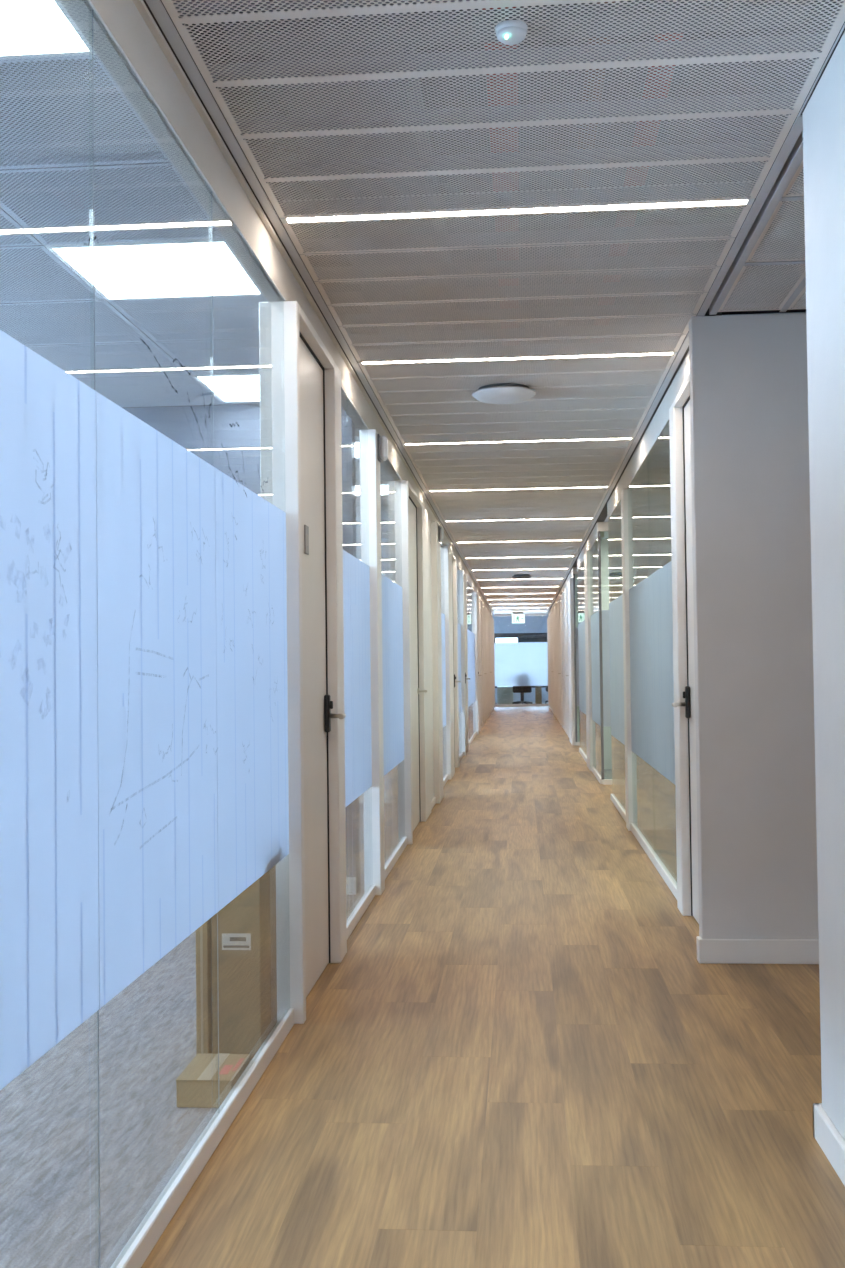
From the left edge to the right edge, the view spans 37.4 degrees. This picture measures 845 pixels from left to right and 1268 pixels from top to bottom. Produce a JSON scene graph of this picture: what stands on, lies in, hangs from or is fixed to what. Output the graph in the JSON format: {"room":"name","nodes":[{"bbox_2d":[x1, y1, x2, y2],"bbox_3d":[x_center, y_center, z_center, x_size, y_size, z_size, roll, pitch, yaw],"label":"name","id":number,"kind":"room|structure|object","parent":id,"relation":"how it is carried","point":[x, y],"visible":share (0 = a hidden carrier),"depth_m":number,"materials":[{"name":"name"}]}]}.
{"room":"office corridor","nodes":[
{"label":"office corridor","id":0,"kind":"room"},
{"bbox_2d":[123,404,359,893],"bbox_3d":[-2.187,0.094,6.788,3.672,2.600,0.130,-1,-1,5],"label":"window","id":1,"kind":"structure","parent":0,"point":[179,424],"depth_m":6.66,"materials":[{"name":"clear glass"}]},
{"bbox_2d":[0,55,358,430],"bbox_3d":[-2.350,-1.272,4.656,3.720,0.030,12.850,-1,-1,5],"label":"trim","id":2,"kind":"structure","parent":1,"relation":"attached to","point":[98,58],"depth_m":3.55,"materials":[{"name":"grey metal"}]},
{"bbox_2d":[346,877,355,894],"bbox_3d":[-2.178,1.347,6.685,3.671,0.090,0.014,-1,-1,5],"label":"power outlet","id":3,"kind":"structure","parent":1,"relation":"attached to","point":[350,881],"depth_m":6.54,"materials":[{"name":"white plastic"}]},
{"bbox_2d":[356,506,359,559],"bbox_3d":[-1.838,0.199,11.203,3.672,2.600,0.350,-1,-1,5],"label":"wall","id":4,"kind":"structure","parent":0,"point":[357,507],"depth_m":10.95,"materials":[{"name":"white paint"}]},
{"bbox_2d":[359,794,362,802],"bbox_3d":[-1.837,1.449,10.990,3.671,0.090,0.014,-1,-1,5],"label":"baseboard","id":5,"kind":"structure","parent":4,"relation":"attached to","point":[361,795],"depth_m":10.88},
{"bbox_2d":[0,0,844,613],"bbox_3d":[0.594,-1.345,16.702,8.200,0.700,37.520,-1,-1,5],"label":"ceiling","id":6,"kind":"structure","parent":0,"point":[46,109],"depth_m":4.08,"materials":[{"name":"metal"}]},
{"bbox_2d":[0,0,96,58],"bbox_3d":[-1.066,-1.333,2.559,0.610,0.022,0.610,-1,-1,5],"label":"recessed light","id":7,"kind":"object","parent":6,"relation":"in","point":[28,28],"visible":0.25,"depth_m":2.74,"materials":[{"name":"white plastic"}]},
{"bbox_2d":[46,238,263,300],"bbox_3d":[-0.919,-1.289,4.413,0.610,0.022,0.610,-1,-1,5],"label":"recessed light","id":8,"kind":"object","parent":6,"relation":"in","point":[159,269],"visible":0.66,"depth_m":4.37,"materials":[{"name":"white plastic"}]},
{"bbox_2d":[193,373,259,402],"bbox_3d":[-0.773,-1.245,6.267,0.610,0.022,0.610,-1,-1,5],"label":"recessed light","id":9,"kind":"object","parent":6,"relation":"in","point":[236,387],"visible":0.41,"depth_m":6.21,"materials":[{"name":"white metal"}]},
{"bbox_2d":[355,441,358,457],"bbox_3d":[-0.626,-1.201,8.120,0.610,0.022,0.610,-1,-1,5],"label":"recessed light","id":10,"kind":"object","parent":6,"relation":"in","point":[356,442],"visible":0.02,"depth_m":8.08,"materials":[{"name":"white plastic"}]},
{"bbox_2d":[355,484,359,495],"bbox_3d":[-0.480,-1.157,9.974,0.610,0.022,0.610,-1,-1,5],"label":"recessed light","id":11,"kind":"object","parent":6,"relation":"in","point":[357,486],"visible":0.06,"depth_m":9.92,"materials":[{"name":"white plastic"}]},
{"bbox_2d":[251,12,470,425],"bbox_3d":[0.813,-1.358,16.675,0.400,0.320,37.100,-1,-1,5],"label":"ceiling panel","id":12,"kind":"object","parent":6,"relation":"attached to","point":[408,12],"visible":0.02,"depth_m":3.89,"materials":[{"name":"grey metal"}]},
{"bbox_2d":[467,520,501,520],"bbox_3d":[0.605,-1.104,12.155,0.330,0.007,0.044,-1,-1,5],"label":"recessed light","id":13,"kind":"object","parent":6,"relation":"in","point":[467,520],"depth_m":12.16,"materials":[{"name":"white plastic"}]},
{"bbox_2d":[482,7,519,413],"bbox_3d":[1.262,-1.264,16.637,0.090,0.090,37.100,-1,-1,5],"label":"pipe","id":14,"kind":"object","parent":6,"relation":"attached to","point":[505,7],"visible":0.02,"depth_m":3.85,"materials":[{"name":"grey metal"}]},
{"bbox_2d":[472,383,535,403],"bbox_3d":[0.415,-1.219,6.348,0.326,0.057,0.326,-1,-1,5],"label":"ceiling disc","id":15,"kind":"object","parent":6,"relation":"attached to","point":[500,393],"visible":1,"depth_m":6.26,"materials":[{"name":"grey plastic"}]},
{"bbox_2d":[495,20,527,44],"bbox_3d":[0.196,-1.318,2.745,0.072,0.032,0.072,-1,-1,5],"label":"ceiling sensor","id":16,"kind":"object","parent":6,"relation":"attached to","point":[508,32],"visible":1,"depth_m":2.72,"materials":[{"name":"white plastic"}]},
{"bbox_2d":[455,540,575,542],"bbox_3d":[1.105,-1.087,14.267,1.456,0.057,0.044,-1,-1,5],"label":"strip light","id":17,"kind":"object","parent":6,"relation":"attached to","point":[548,540],"visible":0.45,"depth_m":14.26,"materials":[{"name":"white plastic"}]},
{"bbox_2d":[280,181,754,222],"bbox_3d":[0.282,-1.334,3.857,1.456,0.057,0.044,-1,-1,5],"label":"strip light","id":18,"kind":"object","parent":6,"relation":"attached to","point":[731,201],"visible":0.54,"depth_m":3.85,"materials":[{"name":"white plastic"}]},
{"bbox_2d":[287,200,746,221],"bbox_3d":[0.282,-1.310,3.857,1.416,0.005,0.038,-1,-1,5],"label":"diffuser","id":19,"kind":"object","parent":18,"relation":"attached to","point":[708,202],"depth_m":3.86,"materials":[{"name":"white plastic"}]},
{"bbox_2d":[224,0,810,55],"bbox_3d":[0.218,-1.478,3.028,1.400,0.030,0.100,-1,-1,5],"label":"ceiling panel","id":20,"kind":"object","parent":6,"relation":"hanging from","point":[659,0],"visible":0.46,"depth_m":3.01,"materials":[{"name":"grey metal"}]},
{"bbox_2d":[358,340,677,364],"bbox_3d":[0.429,-1.290,5.716,1.456,0.057,0.044,-1,-1,5],"label":"strip light","id":21,"kind":"object","parent":6,"relation":"attached to","point":[654,353],"visible":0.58,"depth_m":5.71,"materials":[{"name":"white plastic"}]},
{"bbox_2d":[362,353,672,363],"bbox_3d":[0.429,-1.266,5.715,1.416,0.005,0.038,-1,-1,5],"label":"diffuser","id":22,"kind":"object","parent":21,"relation":"attached to","point":[624,354],"depth_m":5.71,"materials":[{"name":"white plastic"}]},
{"bbox_2d":[402,438,633,444],"bbox_3d":[0.598,-1.239,7.854,1.456,0.057,0.044,-1,-1,5],"label":"strip light","id":23,"kind":"object","parent":6,"relation":"attached to","point":[600,438],"visible":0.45,"depth_m":7.85,"materials":[{"name":"white plastic"}]},
{"bbox_2d":[512,612,524,622],"bbox_3d":[2.605,-0.443,33.920,0.350,0.299,0.060,-1,-1,5],"label":"exit sign","id":24,"kind":"object","parent":6,"relation":"hanging from","point":[517,617],"visible":1,"depth_m":33.91,"materials":[{"name":"grey plastic"}]},
{"bbox_2d":[428,486,609,491],"bbox_3d":[0.767,-1.188,9.992,1.456,0.057,0.044,-1,-1,5],"label":"strip light","id":25,"kind":"object","parent":6,"relation":"attached to","point":[604,486],"visible":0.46,"depth_m":9.99,"materials":[{"name":"white plastic"}]},
{"bbox_2d":[444,487,597,490],"bbox_3d":[0.767,-1.164,9.991,1.416,0.005,0.038,-1,-1,5],"label":"diffuser","id":26,"kind":"object","parent":25,"relation":"attached to","point":[561,487],"depth_m":9.99,"materials":[{"name":"white plastic"}]},
{"bbox_2d":[464,556,574,558],"bbox_3d":[1.274,-1.036,16.405,1.456,0.057,0.044,-1,-1,5],"label":"strip light","id":27,"kind":"object","parent":6,"relation":"attached to","point":[549,556],"visible":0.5,"depth_m":16.39,"materials":[{"name":"white plastic"}]},
{"bbox_2d":[512,574,531,578],"bbox_3d":[1.566,-0.904,19.665,0.310,0.057,0.310,-1,-1,5],"label":"ceiling disc","id":28,"kind":"object","parent":6,"relation":"attached to","point":[519,576],"visible":1,"depth_m":19.56,"materials":[{"name":"grey plastic"}]},
{"bbox_2d":[515,519,549,519],"bbox_3d":[1.069,-1.110,12.118,0.328,0.007,0.044,-1,-1,5],"label":"recessed light","id":29,"kind":"object","parent":6,"relation":"in","point":[522,519],"depth_m":12.12,"materials":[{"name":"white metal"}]},
{"bbox_2d":[562,518,593,518],"bbox_3d":[1.506,-1.117,12.084,0.298,0.006,0.044,-1,-1,5],"label":"recessed light","id":30,"kind":"object","parent":6,"relation":"in","point":[562,518],"depth_m":12.08,"materials":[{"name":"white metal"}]},
{"bbox_2d":[550,1,614,400],"bbox_3d":[1.531,-1.338,16.617,0.060,0.060,37.100,-1,-1,5],"label":"drain pipe","id":31,"kind":"object","parent":6,"relation":"attached to","point":[613,1],"visible":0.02,"depth_m":4.01,"materials":[{"name":"grey metal"}]},
{"bbox_2d":[582,33,682,410],"bbox_3d":[1.692,-1.210,16.602,0.070,0.070,37.100,-1,-1,5],"label":"pipe","id":32,"kind":"object","parent":6,"relation":"attached to","point":[673,33],"visible":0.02,"depth_m":3.70,"materials":[{"name":"grey metal"}]},
{"bbox_2d":[0,706,844,1267],"bbox_3d":[0.633,1.635,16.668,8.000,0.060,37.400,-1,-1,5],"label":"floor","id":33,"kind":"structure","parent":0,"point":[521,1052],"depth_m":3.50,"materials":[{"name":"brown wood"}]},
{"bbox_2d":[0,9,406,1267],"bbox_3d":[-0.476,0.082,3.979,0.027,2.445,8.780,-1,-1,5],"label":"glass wall","id":34,"kind":"structure","parent":33,"relation":"on","point":[144,687],"depth_m":2.55,"materials":[{"name":"glass"}]},
{"bbox_2d":[59,0,492,617],"bbox_3d":[0.495,-0.916,16.679,0.073,0.155,37.280,-1,-1,5],"label":"beam","id":35,"kind":"structure","parent":34,"relation":"attached to","point":[127,39],"depth_m":3.19,"materials":[{"name":"white paint"}]},
{"bbox_2d":[259,301,346,1023],"bbox_3d":[-0.414,0.100,4.730,0.178,2.444,1.037,-1,-1,5],"label":"door","id":36,"kind":"structure","parent":34,"relation":"in","point":[300,380],"depth_m":4.62,"materials":[{"name":"white paint"}]},
{"bbox_2d":[401,480,431,844],"bbox_3d":[-0.063,0.208,9.261,0.166,2.444,1.815,-1,-1,5],"label":"door","id":37,"kind":"structure","parent":34,"relation":"in","point":[414,516],"depth_m":9.34,"materials":[{"name":"white paint"}]},
{"bbox_2d":[196,918,211,1054],"bbox_3d":[-0.665,1.016,3.936,0.037,0.580,0.252,-1,-1,5],"label":"cardboard box","id":38,"kind":"object","parent":33,"relation":"on","point":[203,933],"visible":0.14,"depth_m":3.81,"materials":[{"name":"brown cardboard"}]},
{"bbox_2d":[176,1053,249,1107],"bbox_3d":[-0.587,1.256,3.513,0.155,0.076,0.234,-1,-1,5],"label":"cardboard box","id":39,"kind":"object","parent":33,"relation":"on","point":[197,1085],"visible":0.9,"depth_m":3.41,"materials":[{"name":"brown cardboard"}]},
{"bbox_2d":[219,1058,244,1073],"bbox_3d":[-0.538,1.218,3.515,0.042,0.001,0.140,-1,-1,5],"label":"print","id":40,"kind":"object","parent":39,"relation":"on","point":[227,1065],"depth_m":3.52},
{"bbox_2d":[211,865,276,1059],"bbox_3d":[-0.561,0.965,3.939,0.152,0.680,0.252,-1,-1,5],"label":"cardboard box","id":41,"kind":"object","parent":33,"relation":"on","point":[246,982],"visible":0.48,"depth_m":3.81,"materials":[{"name":"cardboard"}]},
{"bbox_2d":[223,937,248,947],"bbox_3d":[-0.569,0.943,3.814,0.080,0.032,0.001,-1,-1,5],"label":"label","id":42,"kind":"object","parent":41,"relation":"attached to","point":[228,942],"depth_m":3.81,"materials":[{"name":"white paper"}]},
{"bbox_2d":[359,429,384,894],"bbox_3d":[-0.268,0.145,6.635,0.090,2.444,0.190,-1,-1,5],"label":"post","id":43,"kind":"object","parent":33,"relation":"on","point":[378,848],"visible":0.46,"depth_m":6.55,"materials":[{"name":"white metal"}]},
{"bbox_2d":[377,434,387,462],"bbox_3d":[-0.211,-0.993,6.663,0.050,0.140,0.090,-1,-1,5],"label":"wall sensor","id":44,"kind":"object","parent":43,"relation":"attached to","point":[382,442],"visible":1,"depth_m":6.63,"materials":[{"name":"grey plastic"}]},
{"bbox_2d":[428,518,435,809],"bbox_3d":[0.031,0.237,10.489,0.088,2.444,0.638,-1,-1,5],"label":"partition panel","id":45,"kind":"object","parent":33,"relation":"on","point":[433,799],"visible":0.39,"depth_m":10.63,"materials":[{"name":"white paint"}]},
{"bbox_2d":[431,521,443,803],"bbox_3d":[0.097,0.250,11.054,0.120,2.444,0.500,-1,-1,5],"label":"post","id":46,"kind":"object","parent":33,"relation":"on","point":[435,544],"visible":0.42,"depth_m":10.82,"materials":[{"name":"white paint"}]},
{"bbox_2d":[438,526,443,541],"bbox_3d":[0.166,-0.889,11.075,0.046,0.140,0.090,-1,-1,5],"label":"wall sensor","id":47,"kind":"object","parent":46,"relation":"attached to","point":[440,529],"visible":1,"depth_m":11.04,"materials":[{"name":"grey plastic"}]},
{"bbox_2d":[440,540,447,786],"bbox_3d":[0.172,0.276,12.161,0.027,2.445,1.720,-1,-1,5],"label":"glass wall","id":48,"kind":"structure","parent":33,"relation":"on","point":[445,776],"depth_m":12.71,"materials":[{"name":"white glass"}]},
{"bbox_2d":[444,546,460,779],"bbox_3d":[0.311,0.318,13.904,0.178,2.444,1.777,-1,-1,5],"label":"door","id":49,"kind":"structure","parent":48,"relation":"in","point":[450,561],"depth_m":13.36,"materials":[{"name":"white paint"}]},
{"bbox_2d":[457,566,476,759],"bbox_3d":[0.640,0.417,18.092,0.027,2.445,6.618,-1,-1,5],"label":"glass wall","id":50,"kind":"structure","parent":33,"relation":"on","point":[470,593],"depth_m":19.13,"materials":[{"name":"white glass"}]},
{"bbox_2d":[460,570,469,755],"bbox_3d":[0.549,0.390,16.918,0.178,2.444,1.027,-1,-1,5],"label":"door","id":51,"kind":"structure","parent":50,"relation":"in","point":[463,577],"depth_m":16.43,"materials":[{"name":"white paint"}]},
{"bbox_2d":[474,592,481,733],"bbox_3d":[0.944,0.508,21.911,0.178,2.444,1.047,-1,-1,5],"label":"door","id":52,"kind":"structure","parent":50,"relation":"in","point":[476,596],"depth_m":21.41,"materials":[{"name":"white paint"}]},
{"bbox_2d":[479,597,483,727],"bbox_3d":[1.085,0.551,23.709,0.105,2.444,2.545,-1,-1,5],"label":"partition panel","id":53,"kind":"object","parent":33,"relation":"on","point":[480,601],"visible":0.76,"depth_m":24.16,"materials":[{"name":"white paint"}]},
{"bbox_2d":[483,603,486,723],"bbox_3d":[1.224,0.594,25.525,0.166,2.444,1.097,-1,-1,5],"label":"door","id":54,"kind":"structure","parent":33,"relation":"on","point":[484,664],"depth_m":25.92,"materials":[{"name":"white paint"}]},
{"bbox_2d":[485,606,489,719],"bbox_3d":[1.406,0.648,27.768,0.105,2.444,3.400,-1,-1,5],"label":"partition panel","id":55,"kind":"object","parent":33,"relation":"on","point":[486,610],"visible":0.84,"depth_m":27.72,"materials":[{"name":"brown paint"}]},
{"bbox_2d":[489,612,491,712],"bbox_3d":[1.578,0.701,30.009,0.166,2.444,1.097,-1,-1,5],"label":"door","id":56,"kind":"structure","parent":33,"relation":"on","point":[490,672],"depth_m":30.40,"materials":[{"name":"white paint"}]},
{"bbox_2d":[490,614,494,711],"bbox_3d":[1.811,0.769,32.891,0.105,2.444,4.680,-1,-1,5],"label":"partition panel","id":57,"kind":"object","parent":33,"relation":"on","point":[491,618],"visible":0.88,"depth_m":32.28,"materials":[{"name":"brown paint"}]},
{"bbox_2d":[494,614,547,705],"bbox_3d":[2.781,0.737,35.192,1.527,2.600,0.042,-1,-1,5],"label":"glass wall","id":58,"kind":"structure","parent":33,"relation":"on","point":[516,663],"depth_m":35.18,"materials":[{"name":"white glass"}]},
{"bbox_2d":[145,0,493,614],"bbox_3d":[0.547,-1.008,16.677,0.029,0.034,37.280,-1,-1,5],"label":"trim","id":59,"kind":"structure","parent":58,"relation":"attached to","point":[157,8],"depth_m":3.67,"materials":[{"name":"grey metal"}]},
{"bbox_2d":[547,612,552,711],"bbox_3d":[3.353,0.739,32.418,0.105,2.444,5.380,-1,-1,5],"label":"partition panel","id":60,"kind":"object","parent":33,"relation":"on","point":[549,619],"visible":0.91,"depth_m":32.36,"materials":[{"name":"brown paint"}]},
{"bbox_2d":[551,610,554,715],"bbox_3d":[3.102,0.662,29.187,0.166,2.444,1.097,-1,-1,5],"label":"door","id":61,"kind":"structure","parent":33,"relation":"on","point":[552,671],"depth_m":29.59,"materials":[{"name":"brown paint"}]},
{"bbox_2d":[553,601,559,722],"bbox_3d":[2.885,0.599,26.498,0.105,2.444,4.300,-1,-1,5],"label":"partition panel","id":62,"kind":"object","parent":33,"relation":"on","point":[555,609],"visible":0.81,"depth_m":25.95,"materials":[{"name":"white paint"}]},
{"bbox_2d":[558,598,562,727],"bbox_3d":[2.677,0.534,23.806,0.166,2.444,1.097,-1,-1,5],"label":"door","id":63,"kind":"structure","parent":33,"relation":"on","point":[559,601],"depth_m":24.20,"materials":[{"name":"white paint"}]},
{"bbox_2d":[560,588,567,734],"bbox_3d":[2.511,0.486,21.764,0.105,2.444,3.000,-1,-1,5],"label":"partition panel","id":64,"kind":"object","parent":33,"relation":"on","point":[563,596],"visible":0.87,"depth_m":21.72,"materials":[{"name":"white paint"}]},
{"bbox_2d":[566,586,569,737],"bbox_3d":[2.354,0.437,19.720,0.166,2.444,1.097,-1,-1,5],"label":"door","id":65,"kind":"structure","parent":33,"relation":"on","point":[567,675],"depth_m":20.14,"materials":[{"name":"white paint"}]},
{"bbox_2d":[567,578,579,744],"bbox_3d":[2.261,0.413,18.701,0.110,2.444,0.950,-1,-1,5],"label":"post","id":66,"kind":"object","parent":33,"relation":"on","point":[570,581],"visible":0.76,"depth_m":18.25,"materials":[{"name":"white metal"}]},
{"bbox_2d":[573,568,579,745],"bbox_3d":[3.024,0.318,18.121,1.625,2.588,0.050,-1,-1,5],"label":"screen","id":67,"kind":"object","parent":33,"relation":"on","point":[576,652],"visible":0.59,"depth_m":18.17,"materials":[{"name":"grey glass"}]},
{"bbox_2d":[584,551,592,770],"bbox_3d":[1.897,0.305,14.166,0.060,2.444,0.650,-1,-1,5],"label":"post","id":68,"kind":"object","parent":33,"relation":"on","point":[587,554],"visible":0.72,"depth_m":13.87,"materials":[{"name":"white metal"}]},
{"bbox_2d":[577,538,602,783],"bbox_3d":[1.935,0.316,14.620,0.027,2.445,4.540,-1,-1,5],"label":"glass wall","id":69,"kind":"structure","parent":33,"relation":"on","point":[594,590],"depth_m":13.55,"materials":[{"name":"clear glass"}]},
{"bbox_2d":[597,522,611,784],"bbox_3d":[2.561,0.178,12.261,1.625,2.588,0.050,-1,-1,5],"label":"screen","id":70,"kind":"object","parent":33,"relation":"on","point":[604,631],"visible":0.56,"depth_m":12.31,"materials":[{"name":"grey glass"}]},
{"bbox_2d":[621,489,632,830],"bbox_3d":[1.489,0.183,9.009,0.060,2.444,0.200,-1,-1,5],"label":"post","id":71,"kind":"object","parent":33,"relation":"on","point":[624,494],"visible":0.54,"depth_m":8.92,"materials":[{"name":"white metal"}]},
{"bbox_2d":[608,421,676,898],"bbox_3d":[1.453,0.171,8.518,0.027,2.445,4.845,-1,-1,5],"label":"glass wall","id":72,"kind":"structure","parent":33,"relation":"on","point":[653,825],"depth_m":7.63,"materials":[{"name":"clear glass"}]},
{"bbox_2d":[548,351,689,616],"bbox_3d":[2.382,-0.854,20.123,0.067,0.155,30.115,-1,-1,5],"label":"trim","id":73,"kind":"structure","parent":72,"relation":"attached to","point":[660,419],"depth_m":7.78,"materials":[{"name":"white metal"}]},
{"bbox_2d":[669,374,698,923],"bbox_3d":[1.227,0.101,5.548,0.178,2.444,1.107,-1,-1,5],"label":"door","id":74,"kind":"structure","parent":72,"relation":"in","point":[679,411],"depth_m":5.90,"materials":[{"name":"white paint"}]},
{"bbox_2d":[493,614,547,702],"bbox_3d":[2.411,0.730,38.774,8.100,2.800,0.100,-1,-1,5],"label":"window","id":75,"kind":"structure","parent":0,"point":[533,624],"depth_m":38.68,"materials":[{"name":"glass"}]},
{"bbox_2d":[494,633,546,687],"bbox_3d":[3.060,0.820,38.711,4.800,1.700,0.060,-1,-1,5],"label":"window","id":76,"kind":"structure","parent":75,"relation":"attached to","point":[496,635],"depth_m":38.72,"materials":[{"name":"clear glass"}]},
{"bbox_2d":[517,634,546,641],"bbox_3d":[4.091,0.144,38.545,2.300,0.280,0.100,-1,-1,5],"label":"roller blind","id":77,"kind":"object","parent":75,"relation":"attached to","point":[529,637],"visible":0.31,"depth_m":38.58,"materials":[{"name":"grey fabric"}]},
{"bbox_2d":[577,587,579,728],"bbox_3d":[3.879,0.417,22.812,2.460,2.600,0.100,-1,-1,5],"label":"wall","id":78,"kind":"structure","parent":0,"point":[577,587],"depth_m":22.82,"materials":[{"name":"white paint"}]},
{"bbox_2d":[601,539,611,768],"bbox_3d":[3.185,0.209,14.042,2.460,2.600,0.100,-1,-1,5],"label":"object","id":79,"kind":"structure","parent":0,"point":[604,543],"depth_m":14.10,"materials":[{"name":"clear glass"}]},
{"bbox_2d":[689,313,818,938],"bbox_3d":[2.398,-0.004,4.944,2.595,2.594,0.087,-1,-1,5],"label":"wall","id":80,"kind":"structure","parent":0,"point":[757,829],"depth_m":4.99,"materials":[{"name":"white paint"}]},
{"bbox_2d":[696,936,818,963],"bbox_3d":[2.402,1.245,4.885,2.612,0.095,0.065,-1,-1,5],"label":"baseboard","id":81,"kind":"structure","parent":80,"relation":"attached to","point":[709,951],"depth_m":4.94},
{"bbox_2d":[802,31,844,1140],"bbox_3d":[0.862,-0.096,0.546,0.165,2.598,5.220,-1,-1,5],"label":"wall","id":82,"kind":"structure","parent":0,"point":[823,116],"depth_m":2.97,"materials":[{"name":"white paint"}]},
{"bbox_2d":[546,23,844,613],"bbox_3d":[2.036,-1.028,16.560,0.029,0.034,37.280,-1,-1,5],"label":"trim","id":83,"kind":"structure","parent":82,"relation":"attached to","point":[797,127],"depth_m":4.30,"materials":[{"name":"grey metal"}]},
{"bbox_2d":[813,1103,844,1185],"bbox_3d":[0.869,1.161,0.525,0.183,0.085,5.238,-1,-1,5],"label":"baseboard","id":84,"kind":"structure","parent":82,"relation":"attached to","point":[825,1133],"depth_m":2.98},
{"bbox_2d":[808,22,844,99],"bbox_3d":[2.049,-1.453,0.485,2.550,0.020,5.220,-1,-1,5],"label":"wall","id":85,"kind":"structure","parent":0,"point":[844,22],"depth_m":3.00,"materials":[{"name":"paint"}]},
{"bbox_2d":[143,0,842,612],"bbox_3d":[1.291,-1.280,16.625,1.680,0.550,37.280,-1,-1,5],"label":"trim","id":86,"kind":"structure","parent":85,"relation":"attached to","point":[603,514],"depth_m":4.02,"materials":[{"name":"white painted wood"}]},
{"bbox_2d":[709,130,805,314],"bbox_3d":[1.851,-1.336,4.045,1.542,0.034,1.850,-1,-1,5],"label":"trim","id":87,"kind":"structure","parent":85,"relation":"attached to","point":[795,157],"depth_m":4.08,"materials":[{"name":"grey metal"}]},
{"bbox_3d":[2.291,2.118,36.995,8.100,0.060,3.400,-1,-1,5],"label":"floor","id":88,"kind":"structure","parent":0,"visible":0},
{"bbox_2d":[497,686,512,703],"bbox_3d":[2.414,1.782,36.331,0.480,0.515,0.540,-1,-1,5],"label":"base cabinet","id":89,"kind":"object","parent":88,"relation":"on","point":[504,693],"visible":0.88,"depth_m":36.08,"materials":[{"name":"metal"}]},
{"bbox_2d":[512,686,531,703],"bbox_3d":[2.864,1.582,35.818,0.576,0.940,0.620,-1,-1,5],"label":"office chair","id":90,"kind":"object","parent":88,"relation":"on","point":[516,689],"visible":0.59,"depth_m":35.59,"materials":[{"name":"black fabric"}]},
{"bbox_2d":[535,686,541,703],"bbox_3d":[3.368,1.790,36.215,0.190,0.530,0.410,-1,-1,5],"label":"base cabinet","id":91,"kind":"object","parent":88,"relation":"on","point":[538,689],"visible":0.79,"depth_m":36.02,"materials":[{"name":"brown wood"}]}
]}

